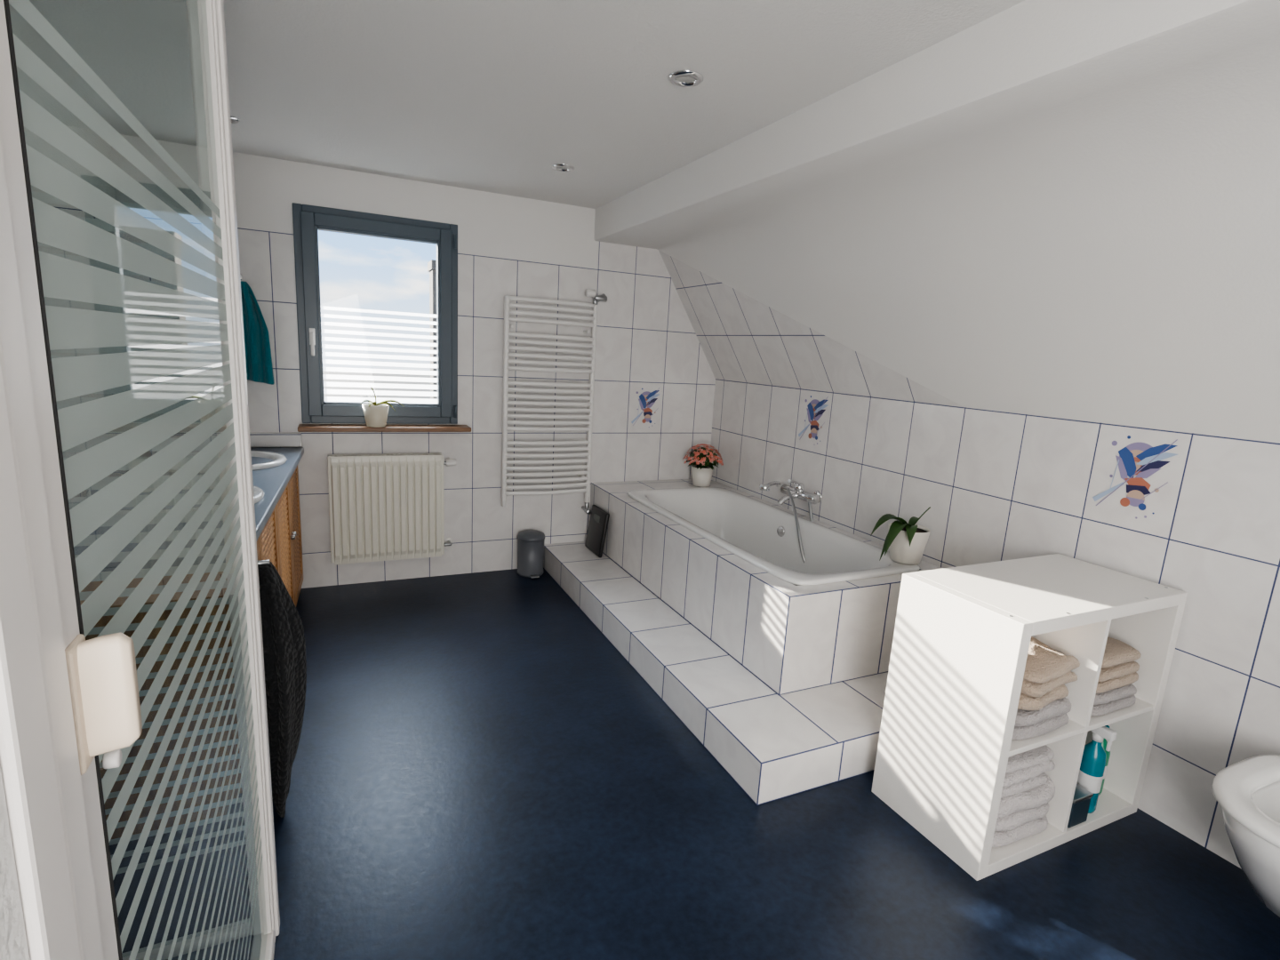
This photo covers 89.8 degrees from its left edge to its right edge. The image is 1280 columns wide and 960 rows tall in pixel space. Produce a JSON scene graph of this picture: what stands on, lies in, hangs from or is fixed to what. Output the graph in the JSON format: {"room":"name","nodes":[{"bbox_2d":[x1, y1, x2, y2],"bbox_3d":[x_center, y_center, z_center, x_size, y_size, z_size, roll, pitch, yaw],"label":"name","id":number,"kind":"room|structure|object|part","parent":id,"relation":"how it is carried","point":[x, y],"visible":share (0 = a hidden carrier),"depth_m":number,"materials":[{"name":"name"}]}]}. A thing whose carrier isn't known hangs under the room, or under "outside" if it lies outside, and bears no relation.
{"room":"bathroom","nodes":[
{"label":"bathroom","id":0,"kind":"room"},
{"bbox_2d":[0,767,30,959],"bbox_3d":[-0.643,0.218,0.150,0.710,2.220,0.120,-2,12,-25],"label":"wall partition","id":1,"kind":"structure","parent":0,"point":[13,944],"depth_m":0.35,"materials":[{"name":"white paint"}]},
{"bbox_2d":[16,66,140,496],"bbox_3d":[-1.422,0.041,0.822,0.120,2.220,5.036,-2,12,-25],"label":"wall","id":2,"kind":"structure","parent":0,"point":[27,84],"depth_m":2.37,"materials":[{"name":"tile"}]},
{"bbox_2d":[31,184,115,397],"bbox_3d":[-1.989,-0.599,2.139,0.010,0.800,1.600,-2,12,-25],"label":"bathroom mirror","id":3,"kind":"object","parent":2,"relation":"attached to","point":[71,210],"visible":0.02,"depth_m":2.35,"materials":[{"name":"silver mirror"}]},
{"bbox_2d":[110,134,715,588],"bbox_3d":[-1.010,-0.538,3.875,3.491,2.220,0.250,-2,12,-25],"label":"wall","id":4,"kind":"structure","parent":0,"point":[647,340],"depth_m":3.79,"materials":[{"name":"tile"}]},
{"bbox_2d":[174,432,302,447],"bbox_3d":[-2.113,-0.203,3.252,0.705,0.070,0.055,-2,12,-25],"label":"trim","id":5,"kind":"structure","parent":4,"relation":"attached to","point":[258,439],"depth_m":3.33,"materials":[{"name":"tile"}]},
{"bbox_2d":[240,273,274,384],"bbox_3d":[-1.940,-0.750,3.200,0.182,0.539,0.074,-2,12,-25],"label":"hand towel","id":6,"kind":"object","parent":4,"relation":"hanging from","point":[259,365],"visible":0.59,"depth_m":3.20,"materials":[{"name":"teal fabric"}]},
{"bbox_2d":[292,202,457,423],"bbox_3d":[-1.399,-0.854,3.472,0.805,1.100,0.130,-2,12,-25],"label":"window","id":7,"kind":"structure","parent":4,"relation":"in","point":[297,208],"depth_m":3.40,"materials":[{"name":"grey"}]},
{"bbox_2d":[309,328,315,344],"bbox_3d":[-1.694,-0.741,3.318,0.027,0.085,0.010,-2,12,-25],"label":"plate","id":8,"kind":"object","parent":7,"relation":"attached to","point":[310,329],"depth_m":3.31,"materials":[{"name":"white metal"}]},
{"bbox_3d":[-1.686,-0.699,3.304,0.017,0.120,0.013,-2,12,-25],"label":"handle","id":9,"kind":"part","parent":7,"relation":"part of","materials":[{"name":"white metal"}]},
{"bbox_3d":[-1.686,-0.699,3.304,0.017,0.120,0.013,-2,12,-25],"label":"lever","id":10,"kind":"part","parent":7,"relation":"part of","materials":[{"name":"white metal"}]},
{"bbox_3d":[-1.402,-0.858,3.478,0.735,1.025,0.074,-2,12,-25],"label":"sash","id":11,"kind":"part","parent":7,"relation":"part of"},
{"bbox_2d":[314,225,440,406],"bbox_3d":[-1.404,-0.859,3.483,0.617,0.907,0.064,-2,12,-25],"label":"bead","id":12,"kind":"object","parent":7,"relation":"attached to","point":[316,228],"visible":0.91,"depth_m":3.44,"materials":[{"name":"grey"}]},
{"bbox_2d":[320,305,437,403],"bbox_3d":[-1.406,-0.860,3.486,0.605,0.895,0.001,-2,12,-25],"label":"film","id":13,"kind":"object","parent":7,"relation":"in","point":[324,331],"depth_m":3.52,"materials":[{"name":"white plastic"}]},
{"bbox_3d":[-1.061,-0.393,3.694,0.018,0.070,0.018,-2,12,-25],"label":"hinge","id":14,"kind":"part","parent":7,"relation":"part of","materials":[{"name":"grey metal"}]},
{"bbox_3d":[-1.008,-1.304,3.514,0.018,0.070,0.018,-2,12,-25],"label":"hinge","id":15,"kind":"part","parent":7,"relation":"part of","materials":[{"name":"grey metal"}]},
{"bbox_2d":[297,424,471,431],"bbox_3d":[-1.385,-0.286,3.532,0.875,0.025,0.140,-2,12,-25],"label":"window sill","id":16,"kind":"structure","parent":4,"relation":"attached to","point":[302,428],"depth_m":3.47,"materials":[{"name":"brown wood"}]},
{"bbox_2d":[360,387,402,427],"bbox_3d":[-1.391,-0.395,3.470,0.222,0.212,0.136,-2,12,-25],"label":"potted orchid","id":17,"kind":"object","parent":16,"relation":"on","point":[375,414],"visible":1,"depth_m":3.42,"materials":[{"name":"beige ceramic"}]},
{"bbox_3d":[-1.425,-0.348,3.465,0.136,0.118,0.136,-2,12,-25],"label":"pot","id":18,"kind":"part","parent":17,"relation":"part of","materials":[{"name":"beige ceramic"}]},
{"bbox_2d":[327,453,455,564],"bbox_3d":[-1.391,0.152,3.642,0.669,0.604,0.113,-2,12,-25],"label":"panel radiator","id":19,"kind":"object","parent":4,"relation":"attached to","point":[383,507],"visible":1,"depth_m":3.58,"materials":[{"name":"white metal"}]},
{"bbox_2d":[332,454,420,455],"bbox_3d":[-1.409,-0.136,3.560,0.536,0.006,0.051,-2,12,-25],"label":"grille","id":20,"kind":"object","parent":19,"relation":"attached to","point":[332,454],"depth_m":3.53,"materials":[{"name":"white metal"}]},
{"bbox_2d":[501,288,607,514],"bbox_3d":[-0.530,-0.462,3.908,0.617,1.383,0.125,-2,12,-25],"label":"towel radiator","id":21,"kind":"object","parent":4,"relation":"attached to","point":[505,476],"visible":1,"depth_m":3.85,"materials":[{"name":"white metal"}]},
{"bbox_3d":[-0.333,0.200,4.107,0.032,0.032,0.050,-2,12,-25],"label":"knob","id":22,"kind":"part","parent":21,"relation":"part of","materials":[{"name":"silver metal"}]},
{"bbox_2d":[631,388,659,427],"bbox_3d":[0.039,-0.479,4.243,0.205,0.269,0.003,-2,12,-25],"label":"tile","id":23,"kind":"structure","parent":4,"relation":"attached to","point":[647,399],"depth_m":4.25,"materials":[{"name":"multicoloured tile"}]},
{"bbox_2d":[8,0,1024,208],"bbox_3d":[0.228,-1.151,1.339,3.621,0.100,5.276,-2,12,-25],"label":"ceiling","id":24,"kind":"structure","parent":0,"point":[481,95],"depth_m":2.01,"materials":[{"name":"white paint"}]},
{"bbox_2d":[230,115,239,123],"bbox_3d":[-1.663,-1.446,2.567,0.108,0.010,0.108,-2,12,-25],"label":"recessed light","id":25,"kind":"object","parent":24,"relation":"in","point":[234,120],"depth_m":2.57,"materials":[{"name":"silver metal"}]},
{"bbox_2d":[551,163,575,171],"bbox_3d":[-0.359,-1.455,2.994,0.108,0.010,0.108,-2,12,-25],"label":"recessed light","id":26,"kind":"object","parent":24,"relation":"in","point":[561,167],"depth_m":2.98,"materials":[{"name":"silver metal"}]},
{"bbox_2d":[668,70,703,87],"bbox_3d":[0.139,-1.221,1.957,0.108,0.010,0.108,-2,12,-25],"label":"recessed light","id":27,"kind":"object","parent":24,"relation":"in","point":[684,78],"depth_m":1.95,"materials":[{"name":"silver metal"}]},
{"bbox_2d":[109,568,1279,959],"bbox_3d":[0.038,1.124,1.760,3.491,0.100,5.276,-2,12,-25],"label":"floor","id":28,"kind":"structure","parent":0,"point":[479,772],"depth_m":1.86,"materials":[{"name":"blue plastic"}]},
{"bbox_2d":[0,0,279,959],"bbox_3d":[-0.889,0.126,0.700,0.737,2.160,1.092,-2,12,-25],"label":"shower enclosure","id":29,"kind":"object","parent":28,"relation":"on","point":[69,703],"visible":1,"depth_m":0.58,"materials":[{"name":"clear glass"}]},
{"bbox_3d":[-0.401,0.161,0.460,0.006,0.096,0.032,-2,12,-25],"label":"handle","id":30,"kind":"part","parent":29,"relation":"part of","materials":[{"name":"beige plastic"}]},
{"bbox_3d":[-1.141,0.020,1.151,0.670,2.075,0.001,-2,12,-25],"label":"glass","id":31,"kind":"part","parent":29,"relation":"part of","materials":[{"name":"clear glass"}]},
{"bbox_2d":[165,935,253,959],"bbox_3d":[-0.971,1.174,0.875,0.668,0.030,1.050,-2,12,-25],"label":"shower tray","id":32,"kind":"object","parent":29,"relation":"on","point":[176,952],"depth_m":1.43,"materials":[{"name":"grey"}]},
{"bbox_3d":[-0.814,0.013,1.294,0.053,2.160,0.060,-2,12,-25],"label":"corner post","id":33,"kind":"part","parent":29,"relation":"part of","materials":[{"name":"white metal"}]},
{"bbox_3d":[-0.654,1.153,1.036,0.042,0.045,0.985,-2,12,-25],"label":"rail","id":34,"kind":"part","parent":29,"relation":"part of","materials":[{"name":"white metal"}]},
{"bbox_2d":[73,434,303,839],"bbox_3d":[-1.716,0.350,2.516,0.590,0.926,1.875,-1,12,-23],"label":"vanity unit","id":35,"kind":"object","parent":28,"relation":"on","point":[275,469],"visible":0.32,"depth_m":1.81,"materials":[{"name":"brown wood"}]},
{"bbox_3d":[-1.745,-0.023,2.130,0.148,0.050,0.024,-1,12,-23],"label":"tap spout","id":36,"kind":"part","parent":35,"relation":"part of","materials":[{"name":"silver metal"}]},
{"bbox_2d":[73,447,303,571],"bbox_3d":[-1.698,0.037,2.455,0.590,0.035,1.875,-1,12,-23],"label":"countertop","id":37,"kind":"structure","parent":35,"relation":"on","point":[273,481],"depth_m":2.33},
{"bbox_2d":[114,485,264,514],"bbox_3d":[-1.603,0.115,2.221,0.530,0.132,0.476,-1,12,-23],"label":"basin","id":38,"kind":"object","parent":37,"relation":"in","point":[259,491],"depth_m":2.24,"materials":[{"name":"white ceramic"}]},
{"bbox_2d":[167,450,287,472],"bbox_3d":[-1.887,-0.033,2.888,0.530,0.132,0.476,-1,12,-23],"label":"basin","id":39,"kind":"object","parent":37,"relation":"in","point":[261,461],"depth_m":2.91,"materials":[{"name":"white ceramic"}]},
{"bbox_3d":[-1.222,0.533,2.006,0.025,0.680,0.452,-1,12,-23],"label":"door frame","id":40,"kind":"part","parent":35,"relation":"part of","materials":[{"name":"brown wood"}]},
{"bbox_3d":[-1.399,0.441,2.421,0.025,0.680,0.452,-1,12,-23],"label":"door frame","id":41,"kind":"part","parent":35,"relation":"part of","materials":[{"name":"brown wood"}]},
{"bbox_2d":[257,560,306,817],"bbox_3d":[-1.087,0.590,1.929,0.147,0.739,0.314,1,11,-9],"label":"bath towel","id":42,"kind":"object","parent":35,"relation":"hanging from","point":[283,631],"visible":0.77,"depth_m":1.83,"materials":[{"name":"black fabric"}]},
{"bbox_3d":[-1.576,0.349,2.835,0.025,0.680,0.452,-1,12,-23],"label":"door frame","id":43,"kind":"part","parent":35,"relation":"part of","materials":[{"name":"brown wood"}]},
{"bbox_3d":[-1.753,0.257,3.250,0.025,0.680,0.452,-1,12,-23],"label":"door frame","id":44,"kind":"part","parent":35,"relation":"part of","materials":[{"name":"brown wood"}]},
{"bbox_2d":[517,529,544,578],"bbox_3d":[-0.674,0.454,3.986,0.174,0.272,0.211,-2,12,-25],"label":"pedal bin","id":45,"kind":"object","parent":28,"relation":"on","point":[530,542],"visible":1,"depth_m":3.94,"materials":[{"name":"grey metal"}]},
{"bbox_3d":[-0.674,0.339,3.977,0.174,0.044,0.174,-2,12,-25],"label":"lid","id":46,"kind":"part","parent":45,"relation":"part of","materials":[{"name":"grey metal"}]},
{"bbox_2d":[543,541,887,805],"bbox_3d":[0.417,0.706,3.341,1.200,0.150,2.390,-2,12,-25],"label":"tiled step","id":47,"kind":"structure","parent":28,"relation":"on","point":[774,746],"depth_m":2.43,"materials":[{"name":"tile"}]},
{"bbox_2d":[584,504,609,557],"bbox_3d":[-0.268,0.315,4.001,0.061,0.278,0.250,-2,12,-25],"label":"bathroom scale","id":48,"kind":"object","parent":47,"relation":"on","point":[599,518],"visible":1,"depth_m":3.96,"materials":[{"name":"black plastic"}]},
{"bbox_2d":[589,479,942,695],"bbox_3d":[0.505,0.402,3.497,0.887,0.395,2.067,-2,12,-25],"label":"bath surround","id":49,"kind":"object","parent":47,"relation":"on","point":[792,638],"visible":0.57,"depth_m":2.62,"materials":[{"name":"white tile"}]},
{"bbox_2d":[682,443,723,487],"bbox_3d":[0.415,-0.101,4.267,0.274,0.281,0.264,-2,12,-25],"label":"potted kalanchoe","id":50,"kind":"object","parent":49,"relation":"on","point":[702,471],"visible":1,"depth_m":4.22,"materials":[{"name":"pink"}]},
{"bbox_2d":[627,487,919,585],"bbox_3d":[0.555,0.393,3.367,0.715,0.361,1.665,-2,12,-25],"label":"bathtub","id":51,"kind":"object","parent":49,"relation":"in","point":[764,535],"visible":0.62,"depth_m":3.49,"materials":[{"name":"white ceramic"}]},
{"bbox_2d":[870,506,930,564],"bbox_3d":[1.110,0.233,2.743,0.304,0.252,0.172,-5,14,-36],"label":"potted orchid","id":52,"kind":"object","parent":51,"relation":"on","point":[906,541],"visible":1,"depth_m":2.73,"materials":[{"name":"white ceramic"}]},
{"bbox_3d":[1.161,0.279,2.791,0.172,0.150,0.172,-2,12,-25],"label":"pot","id":53,"kind":"part","parent":52,"relation":"part of","materials":[{"name":"white ceramic"}]},
{"bbox_3d":[1.199,0.170,2.754,0.075,0.123,0.012,7,12,19],"label":"stem","id":54,"kind":"part","parent":52,"relation":"part of","materials":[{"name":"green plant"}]},
{"bbox_2d":[871,553,1187,880],"bbox_3d":[1.227,0.692,2.056,0.772,0.766,0.399,-2,12,-25],"label":"cube shelf","id":55,"kind":"object","parent":28,"relation":"on","point":[962,636],"visible":0.94,"depth_m":1.91,"materials":[{"name":"white paint"}]},
{"bbox_3d":[0.894,0.704,1.900,0.038,0.765,0.399,-2,12,-25],"label":"panel","id":56,"kind":"part","parent":55,"relation":"part of","materials":[{"name":"white paint"}]},
{"bbox_2d":[992,744,1055,847],"bbox_3d":[1.069,0.901,2.011,0.305,0.278,0.336,-2,12,-25],"label":"folded towels","id":57,"kind":"object","parent":55,"relation":"on","point":[1027,792],"visible":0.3,"depth_m":1.87,"materials":[{"name":"grey fabric"}]},
{"bbox_2d":[1012,636,1079,739],"bbox_3d":[1.096,0.583,1.927,0.301,0.231,0.313,-2,12,-25],"label":"folded towels","id":58,"kind":"object","parent":55,"relation":"on","point":[1043,707],"visible":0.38,"depth_m":1.79,"materials":[{"name":"grey fabric"}]},
{"bbox_3d":[1.247,0.336,1.986,0.696,0.038,0.399,-2,12,-25],"label":"panel","id":59,"kind":"part","parent":55,"relation":"part of","materials":[{"name":"white paint"}]},
{"bbox_3d":[1.206,1.048,2.126,0.696,0.038,0.399,-2,12,-25],"label":"panel","id":60,"kind":"part","parent":55,"relation":"part of","materials":[{"name":"white paint"}]},
{"bbox_2d":[1067,784,1093,827],"bbox_3d":[1.335,1.008,2.013,0.094,0.098,0.097,-2,12,-25],"label":"box","id":61,"kind":"object","parent":55,"relation":"on","point":[1082,796],"visible":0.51,"depth_m":1.97,"materials":[{"name":"blue"}]},
{"bbox_3d":[1.337,0.966,2.005,0.094,0.012,0.097,-2,12,-25],"label":"lid","id":62,"kind":"part","parent":61,"relation":"part of","materials":[{"name":"silver metal"}]},
{"bbox_2d":[1076,726,1117,813],"bbox_3d":[1.437,0.911,2.036,0.069,0.291,0.079,-2,12,-25],"label":"bottle","id":63,"kind":"object","parent":55,"relation":"on","point":[1093,761],"visible":0.82,"depth_m":2.01,"materials":[{"name":"teal plastic"}]},
{"bbox_2d":[1098,725,1110,795],"bbox_3d":[1.521,0.922,2.129,0.057,0.242,0.057,-2,12,-25],"label":"bottle","id":64,"kind":"object","parent":55,"relation":"on","point":[1104,743],"visible":0.19,"depth_m":2.10,"materials":[{"name":"green plastic"}]},
{"bbox_2d":[1090,636,1140,716],"bbox_3d":[1.402,0.589,2.088,0.282,0.191,0.316,-2,12,-25],"label":"folded towels","id":65,"kind":"object","parent":55,"relation":"on","point":[1115,691],"visible":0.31,"depth_m":1.96,"materials":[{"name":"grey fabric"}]},
{"bbox_3d":[1.559,0.681,2.211,0.038,0.765,0.399,-2,12,-25],"label":"panel","id":66,"kind":"part","parent":55,"relation":"part of","materials":[{"name":"white paint"}]},
{"bbox_2d":[691,464,712,487],"bbox_3d":[0.413,-0.027,4.282,0.148,0.130,0.148,-2,12,-25],"label":"pot","id":67,"kind":"object","parent":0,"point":[701,476],"depth_m":4.23,"materials":[{"name":"white ceramic"}]},
{"bbox_2d":[759,479,822,563],"bbox_3d":[0.826,0.217,3.508,0.284,0.449,0.427,-2,12,-25],"label":"mixer tap","id":68,"kind":"object","parent":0,"point":[798,492],"depth_m":3.50,"materials":[{"name":"silver metal"}]},
{"bbox_2d":[593,0,1279,442],"bbox_3d":[1.301,-0.663,1.960,1.183,0.975,5.036,-2,12,-25],"label":"ceiling","id":69,"kind":"structure","parent":0,"point":[1063,209],"depth_m":1.96,"materials":[{"name":"paint"}]},
{"bbox_2d":[710,378,1279,869],"bbox_3d":[1.602,0.412,2.345,0.120,1.245,5.036,-2,12,-25],"label":"wall","id":70,"kind":"structure","parent":0,"point":[996,485],"depth_m":2.23,"materials":[{"name":"tile"}]},
{"bbox_2d":[798,395,828,444],"bbox_3d":[0.952,-0.332,3.530,0.003,0.273,0.222,-2,12,-25],"label":"tile","id":71,"kind":"structure","parent":70,"relation":"attached to","point":[814,411],"depth_m":3.52,"materials":[{"name":"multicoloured tile"}]},
{"bbox_2d":[1092,435,1177,519],"bbox_3d":[1.626,-0.013,2.115,0.003,0.273,0.222,-2,12,-25],"label":"wall decal","id":72,"kind":"structure","parent":70,"relation":"attached to","point":[1142,460],"depth_m":2.10,"materials":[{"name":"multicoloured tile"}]},
{"bbox_2d":[1211,754,1279,917],"bbox_3d":[1.642,0.729,1.500,0.542,0.755,0.390,-2,12,-25],"label":"toilet","id":73,"kind":"object","parent":70,"relation":"attached to","point":[1247,791],"visible":1,"depth_m":1.54,"materials":[{"name":"white ceramic"}]},
{"bbox_3d":[1.605,0.787,1.495,0.467,0.023,0.390,-2,12,-25],"label":"seat","id":74,"kind":"part","parent":73,"relation":"part of","materials":[{"name":"white plastic"}]},
{"label":"outside","id":75,"kind":"structure","parent":0,"visible":0},
{"bbox_2d":[323,371,430,399],"bbox_3d":[-26.635,-7.157,56.344,120.000,0.001,115.000,-2,12,-25],"label":"ground","id":76,"kind":"structure","parent":75,"point":[324,372],"depth_m":78.03,"materials":[{"name":"white"}]},
{"bbox_2d":[427,259,436,399],"bbox_3d":[-0.786,0.475,8.944,4.070,6.300,0.360,-2,12,-25],"label":"neighbouring house","id":77,"kind":"structure","parent":76,"relation":"on","point":[432,264],"depth_m":7.52,"materials":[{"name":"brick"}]}
]}

